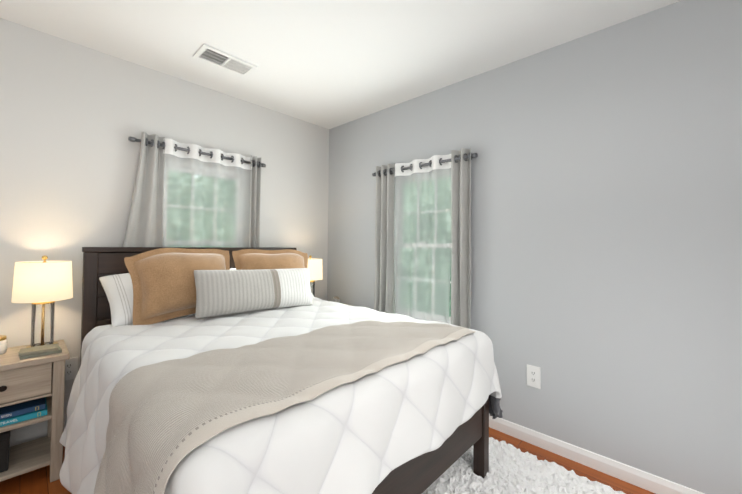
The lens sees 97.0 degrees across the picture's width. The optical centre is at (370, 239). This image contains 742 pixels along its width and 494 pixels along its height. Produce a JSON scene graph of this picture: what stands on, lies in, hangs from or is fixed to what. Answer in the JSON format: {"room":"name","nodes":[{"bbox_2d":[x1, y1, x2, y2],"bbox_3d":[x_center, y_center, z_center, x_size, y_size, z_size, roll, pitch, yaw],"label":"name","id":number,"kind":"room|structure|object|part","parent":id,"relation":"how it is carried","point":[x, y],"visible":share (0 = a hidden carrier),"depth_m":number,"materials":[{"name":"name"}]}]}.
{"room":"bedroom","nodes":[
{"label":"bedroom","id":0,"kind":"room"},
{"bbox_2d":[0,18,328,446],"bbox_3d":[-1.659,0.022,2.283,0.150,2.440,3.650,0,-1,43],"label":"wall","id":1,"kind":"structure","parent":0,"point":[74,117],"depth_m":2.07,"materials":[{"name":"white paint"}]},
{"bbox_2d":[65,357,77,380],"bbox_3d":[-1.827,0.785,1.984,0.009,0.130,0.080,0,-1,43],"label":"electrical outlet","id":2,"kind":"object","parent":1,"relation":"attached to","point":[71,368],"visible":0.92,"depth_m":1.99,"materials":[{"name":"white plastic"}]},
{"bbox_2d":[123,132,265,246],"bbox_3d":[-1.346,0.105,2.442,0.086,1.645,1.173,0,-1,43],"label":"curtain","id":3,"kind":"object","parent":1,"relation":"attached to","point":[144,228],"visible":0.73,"depth_m":2.39,"materials":[{"name":"fabric"}]},
{"bbox_3d":[-1.601,0.098,2.158,0.053,1.645,0.408,0,-1,43],"label":"panel","id":4,"kind":"part","parent":3,"relation":"part of","materials":[{"name":"fabric"}]},
{"bbox_3d":[-1.242,0.103,2.535,0.061,1.615,0.663,0,-1,43],"label":"panel","id":5,"kind":"part","parent":3,"relation":"part of","materials":[{"name":"white fabric"}]},
{"bbox_3d":[-1.007,0.115,2.791,0.072,1.645,0.123,0,-1,43],"label":"panel","id":6,"kind":"part","parent":3,"relation":"part of","materials":[{"name":"fabric"}]},
{"bbox_2d":[163,159,246,246],"bbox_3d":[-1.325,0.031,2.621,0.121,1.240,0.670,0,-1,43],"label":"window","id":7,"kind":"structure","parent":1,"relation":"in","point":[193,169],"depth_m":2.67,"materials":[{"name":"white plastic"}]},
{"bbox_2d":[0,427,654,493],"bbox_3d":[-0.255,1.264,0.923,4.050,0.060,3.650,0,-1,43],"label":"floor","id":8,"kind":"structure","parent":0,"point":[36,481],"depth_m":1.72,"materials":[{"name":"brown wood"}]},
{"bbox_2d":[0,340,69,481],"bbox_3d":[-1.855,0.909,1.653,0.363,0.640,0.460,0,-1,43],"label":"nightstand","id":9,"kind":"object","parent":8,"relation":"on","point":[25,380],"visible":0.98,"depth_m":1.66,"materials":[{"name":"grey wood"}]},
{"bbox_2d":[0,335,6,354],"bbox_3d":[-1.927,0.545,1.683,0.083,0.087,0.083,0,-1,43],"label":"candle jar","id":10,"kind":"object","parent":9,"relation":"on","point":[3,344],"visible":1,"depth_m":1.69,"materials":[{"name":"white"}]},
{"bbox_2d":[0,430,10,472],"bbox_3d":[-1.906,1.030,1.608,0.238,0.185,0.188,0,-1,43],"label":"storage bin","id":11,"kind":"object","parent":9,"relation":"in","point":[4,447],"visible":0.54,"depth_m":1.58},
{"bbox_2d":[0,397,47,426],"bbox_3d":[-1.852,0.865,1.651,0.261,0.056,0.310,0,-1,43],"label":"books","id":12,"kind":"object","parent":9,"relation":"in","point":[21,412],"visible":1,"depth_m":1.63,"materials":[{"name":"teal paper"}]},
{"bbox_2d":[18,343,61,359],"bbox_3d":[-1.705,0.575,1.692,0.115,0.030,0.157,0,-1,43],"label":"notebooks","id":13,"kind":"object","parent":9,"relation":"on","point":[35,351],"visible":1,"depth_m":1.67,"materials":[{"name":"grey paper"}]},
{"bbox_2d":[11,255,72,347],"bbox_3d":[-1.783,0.339,1.786,0.236,0.504,0.236,0,-1,43],"label":"lamp","id":14,"kind":"object","parent":9,"relation":"on","point":[43,283],"visible":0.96,"depth_m":1.73,"materials":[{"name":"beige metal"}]},
{"bbox_3d":[-1.782,0.224,1.788,0.236,0.205,0.236,0,-1,43],"label":"lamp shade","id":15,"kind":"part","parent":14,"relation":"part of","materials":[{"name":"beige fabric"}]},
{"bbox_2d":[59,247,502,493],"bbox_3d":[-0.545,0.692,1.798,1.948,1.274,1.757,0,-1,43],"label":"bed","id":16,"kind":"object","parent":8,"relation":"on","point":[233,370],"visible":1,"depth_m":1.23,"materials":[{"name":"white fabric"}]},
{"bbox_2d":[99,273,194,326],"bbox_3d":[-1.272,0.352,2.101,0.700,0.175,0.460,2,31,-49],"label":"pillow","id":17,"kind":"object","parent":16,"relation":"on","point":[118,287],"depth_m":1.87,"materials":[{"name":"fabric"}]},
{"bbox_2d":[94,320,474,493],"bbox_3d":[-0.209,0.882,1.318,0.600,0.891,1.531,0,-1,43],"label":"throw","id":18,"kind":"object","parent":16,"relation":"on","point":[165,417],"depth_m":1.02,"materials":[{"name":"beige fabric"}]},
{"bbox_2d":[422,437,625,493],"bbox_3d":[0.551,1.214,0.669,1.854,0.046,2.308,0,-1,43],"label":"rug","id":19,"kind":"object","parent":8,"relation":"on","point":[513,469],"visible":0.65,"depth_m":1.68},
{"bbox_3d":[-0.465,0.949,3.111,0.363,0.640,0.430,0,-1,43],"label":"nightstand","id":20,"kind":"object","parent":8,"relation":"on","visible":0},
{"bbox_2d":[307,255,322,296],"bbox_3d":[-0.566,0.387,3.038,0.164,0.480,0.164,0,-1,43],"label":"lamp","id":21,"kind":"object","parent":20,"relation":"on","point":[314,266],"visible":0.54,"depth_m":3.00,"materials":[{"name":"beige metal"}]},
{"bbox_3d":[-0.565,0.276,3.040,0.164,0.190,0.164,0,-1,43],"label":"lamp shade","id":22,"kind":"part","parent":21,"relation":"part of","materials":[{"name":"white fabric"}]},
{"bbox_2d":[333,296,339,302],"bbox_3d":[-0.332,0.587,3.139,0.072,0.088,0.072,0,-1,43],"label":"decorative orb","id":23,"kind":"object","parent":20,"relation":"on","point":[336,298],"visible":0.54,"depth_m":3.11,"materials":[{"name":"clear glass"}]},
{"bbox_2d":[0,0,680,128],"bbox_3d":[-0.227,-1.245,0.966,4.050,0.080,3.650,0,-1,43],"label":"ceiling","id":24,"kind":"structure","parent":0,"point":[328,64],"depth_m":1.93,"materials":[{"name":"white paint"}]},
{"bbox_2d":[193,43,257,76],"bbox_3d":[-0.967,-1.188,2.192,0.190,0.010,0.350,0,-1,43],"label":"ceiling vent","id":25,"kind":"object","parent":24,"relation":"in","point":[220,58],"visible":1,"depth_m":2.18,"materials":[{"name":"white metal"}]},
{"bbox_2d":[327,0,741,493],"bbox_3d":[1.015,0.049,2.165,3.900,2.440,0.150,0,-1,43],"label":"wall","id":26,"kind":"structure","parent":0,"point":[606,230],"depth_m":1.80,"materials":[{"name":"grey paint"}]},
{"bbox_2d":[394,168,450,323],"bbox_3d":[0.437,0.052,2.696,0.670,1.240,0.121,0,-1,43],"label":"window","id":27,"kind":"structure","parent":26,"relation":"in","point":[398,199],"depth_m":2.78,"materials":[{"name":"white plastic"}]},
{"bbox_2d":[372,146,477,328],"bbox_3d":[0.372,0.164,2.595,0.983,1.612,0.103,0,-1,43],"label":"curtain","id":28,"kind":"object","parent":26,"relation":"attached to","point":[458,163],"visible":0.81,"depth_m":2.54,"materials":[{"name":"fabric"}]},
{"bbox_3d":[0.121,0.165,2.823,0.208,1.612,0.090,0,-1,43],"label":"panel","id":29,"kind":"part","parent":28,"relation":"part of","materials":[{"name":"fabric"}]},
{"bbox_3d":[0.387,0.159,2.564,0.542,1.580,0.054,0,-1,43],"label":"panel","id":30,"kind":"part","parent":28,"relation":"part of","materials":[{"name":"white fabric"}]},
{"bbox_3d":[0.645,0.162,2.324,0.170,1.612,0.076,0,-1,43],"label":"panel","id":31,"kind":"part","parent":28,"relation":"part of","materials":[{"name":"fabric"}]},
{"bbox_2d":[527,364,540,388],"bbox_3d":[1.010,0.852,2.038,0.080,0.130,0.009,0,-1,43],"label":"electrical outlet","id":32,"kind":"object","parent":26,"relation":"attached to","point":[533,376],"visible":1,"depth_m":2.03,"materials":[{"name":"white plastic"}]},
{"bbox_2d":[489,414,703,493],"bbox_3d":[0.891,1.226,2.137,3.750,0.083,0.013,0,-1,43],"label":"baseboard","id":33,"kind":"structure","parent":26,"relation":"attached to","point":[650,482],"depth_m":1.81,"materials":[{"name":"white wood"}]},
{"label":"outside","id":34,"kind":"structure","parent":0,"visible":0},
{"bbox_2d":[167,171,450,316],"bbox_3d":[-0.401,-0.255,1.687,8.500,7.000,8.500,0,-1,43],"label":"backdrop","id":35,"kind":"structure","parent":34,"point":[407,237],"depth_m":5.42,"materials":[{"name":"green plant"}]}
]}

